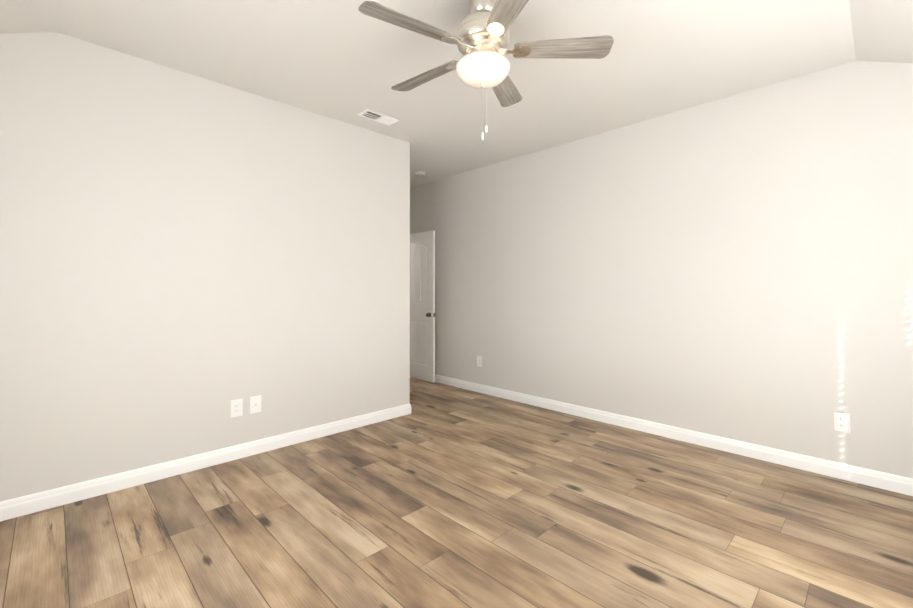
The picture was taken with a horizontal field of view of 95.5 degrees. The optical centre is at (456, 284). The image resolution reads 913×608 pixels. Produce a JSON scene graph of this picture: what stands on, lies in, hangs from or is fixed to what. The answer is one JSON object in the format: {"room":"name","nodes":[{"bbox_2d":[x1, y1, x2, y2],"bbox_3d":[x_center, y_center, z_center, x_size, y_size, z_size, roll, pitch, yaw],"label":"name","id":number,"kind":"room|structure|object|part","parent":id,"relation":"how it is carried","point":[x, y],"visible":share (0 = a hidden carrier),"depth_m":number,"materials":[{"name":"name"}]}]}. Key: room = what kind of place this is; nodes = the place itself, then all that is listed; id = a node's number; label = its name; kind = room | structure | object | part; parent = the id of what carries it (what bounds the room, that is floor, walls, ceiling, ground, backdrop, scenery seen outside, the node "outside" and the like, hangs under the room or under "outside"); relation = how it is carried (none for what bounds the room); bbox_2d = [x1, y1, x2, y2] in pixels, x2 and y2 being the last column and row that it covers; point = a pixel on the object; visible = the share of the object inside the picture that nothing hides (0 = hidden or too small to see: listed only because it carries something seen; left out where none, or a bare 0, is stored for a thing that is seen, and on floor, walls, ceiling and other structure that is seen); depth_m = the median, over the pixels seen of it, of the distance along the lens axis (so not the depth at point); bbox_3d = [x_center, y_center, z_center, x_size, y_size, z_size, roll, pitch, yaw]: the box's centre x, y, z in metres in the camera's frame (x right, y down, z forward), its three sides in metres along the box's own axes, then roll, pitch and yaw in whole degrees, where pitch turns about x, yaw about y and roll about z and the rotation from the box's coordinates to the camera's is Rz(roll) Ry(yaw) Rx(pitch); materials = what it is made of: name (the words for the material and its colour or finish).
{"room":"empty bedroom","nodes":[
{"label":"empty bedroom","id":0,"kind":"room"},
{"bbox_2d":[0,32,409,501],"bbox_3d":[-1.827,-0.146,3.030,3.647,2.902,0.120,1,-1,-44],"label":"wall","id":1,"kind":"structure","parent":0,"point":[186,258],"depth_m":2.84,"materials":[{"name":"beige paint"}]},
{"bbox_2d":[0,403,411,520],"bbox_3d":[-1.720,1.253,3.018,3.512,0.103,0.015,1,-1,-44],"label":"baseboard","id":2,"kind":"structure","parent":1,"relation":"attached to","point":[33,503],"depth_m":2.82,"materials":[{"name":"white wood"}]},
{"bbox_2d":[231,399,242,417],"bbox_3d":[-1.643,0.928,3.104,0.082,0.128,0.008,1,-1,-44],"label":"outlet","id":3,"kind":"object","parent":1,"relation":"attached to","point":[237,408],"visible":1,"depth_m":3.10,"materials":[{"name":"white plastic"}]},
{"bbox_2d":[250,395,260,413],"bbox_3d":[-1.544,0.927,3.196,0.082,0.128,0.016,1,-1,-44],"label":"outlet plate","id":4,"kind":"object","parent":1,"relation":"attached to","point":[255,404],"visible":1,"depth_m":3.19,"materials":[{"name":"white plastic"}]},
{"bbox_2d":[0,377,912,607],"bbox_3d":[-0.889,1.334,2.967,4.931,0.060,7.210,1,-1,-44],"label":"floor","id":5,"kind":"structure","parent":0,"point":[443,496],"depth_m":2.19,"materials":[{"name":"laminate"}]},
{"bbox_2d":[0,0,912,187],"bbox_3d":[-0.889,-1.298,3.006,4.931,0.601,7.210,1,-1,-44],"label":"ceiling","id":6,"kind":"structure","parent":0,"point":[346,61],"depth_m":2.66,"materials":[{"name":"paint"}]},
{"bbox_2d":[357,109,399,125],"bbox_3d":[-0.686,-1.462,3.655,0.335,0.014,0.160,1,-1,-44],"label":"ceiling vent","id":7,"kind":"object","parent":6,"relation":"in","point":[377,117],"visible":1,"depth_m":3.64,"materials":[{"name":"white metal"}]},
{"bbox_2d":[415,171,425,175],"bbox_3d":[-0.466,-1.423,5.371,0.136,0.040,0.136,1,-1,-44],"label":"smoke detector","id":8,"kind":"object","parent":6,"relation":"attached to","point":[420,173],"visible":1,"depth_m":5.33,"materials":[{"name":"white plastic"}]},
{"bbox_2d":[358,0,613,139],"bbox_3d":[0.103,-1.134,2.184,1.270,0.712,1.252,1,-1,-44],"label":"ceiling fan","id":9,"kind":"object","parent":6,"relation":"hanging from","point":[481,38],"visible":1,"depth_m":2.10,"materials":[{"name":"brown wood"}]},
{"bbox_3d":[-0.207,-1.222,1.954,0.500,0.006,0.148,1,12,-33],"label":"blade","id":10,"kind":"part","parent":9,"relation":"part of","materials":[{"name":"wood"}]},
{"label":"blade","id":11,"kind":"part","parent":9,"relation":"part of","materials":[{"name":"wood"}]},
{"bbox_3d":[0.141,-0.984,2.244,0.012,0.414,0.012,1,-1,-44],"label":"chain","id":12,"kind":"part","parent":9,"relation":"part of","materials":[{"name":"silver metal"}]},
{"bbox_3d":[0.139,-1.100,2.172,0.282,0.105,0.282,1,-1,-44],"label":"glass","id":13,"kind":"part","parent":9,"relation":"part of","materials":[{"name":"beige glass"}]},
{"bbox_3d":[0.161,-1.004,2.242,0.012,0.374,0.012,1,-1,-44],"label":"chain","id":14,"kind":"part","parent":9,"relation":"part of","materials":[{"name":"silver metal"}]},
{"label":"blade","id":15,"kind":"part","parent":9,"relation":"part of","materials":[{"name":"wood"}]},
{"label":"blade","id":16,"kind":"part","parent":9,"relation":"part of","materials":[{"name":"wood"}]},
{"bbox_3d":[0.548,-1.219,2.149,0.500,0.006,0.148,0,-14,3],"label":"blade","id":17,"kind":"part","parent":9,"relation":"part of","materials":[{"name":"wood"}]},
{"bbox_2d":[410,60,912,478],"bbox_3d":[0.832,-0.122,4.670,0.120,2.902,7.210,1,-1,-44],"label":"wall","id":18,"kind":"structure","parent":0,"point":[738,267],"depth_m":3.32,"materials":[{"name":"beige paint"}]},
{"bbox_2d":[410,231,435,382],"bbox_3d":[-0.588,0.307,5.917,0.149,2.060,0.832,1,-1,-44],"label":"door","id":19,"kind":"structure","parent":18,"relation":"in","point":[422,306],"depth_m":5.77,"materials":[{"name":"white wood"}]},
{"bbox_2d":[477,356,481,366],"bbox_3d":[0.283,0.954,5.123,0.008,0.128,0.082,1,-1,-44],"label":"outlet","id":20,"kind":"object","parent":18,"relation":"attached to","point":[479,361],"visible":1,"depth_m":5.12,"materials":[{"name":"white plastic"}]},
{"bbox_2d":[435,374,912,495],"bbox_3d":[1.197,1.270,4.179,0.015,0.103,5.786,1,-1,-44],"label":"baseboard","id":21,"kind":"structure","parent":18,"relation":"attached to","point":[882,480],"depth_m":3.28,"materials":[{"name":"white wood"}]},
{"bbox_2d":[834,412,850,432],"bbox_3d":[2.579,0.925,2.775,0.008,0.128,0.082,1,-1,-44],"label":"outlet","id":22,"kind":"object","parent":18,"relation":"attached to","point":[842,422],"visible":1,"depth_m":2.77,"materials":[{"name":"white plastic"}]}
]}

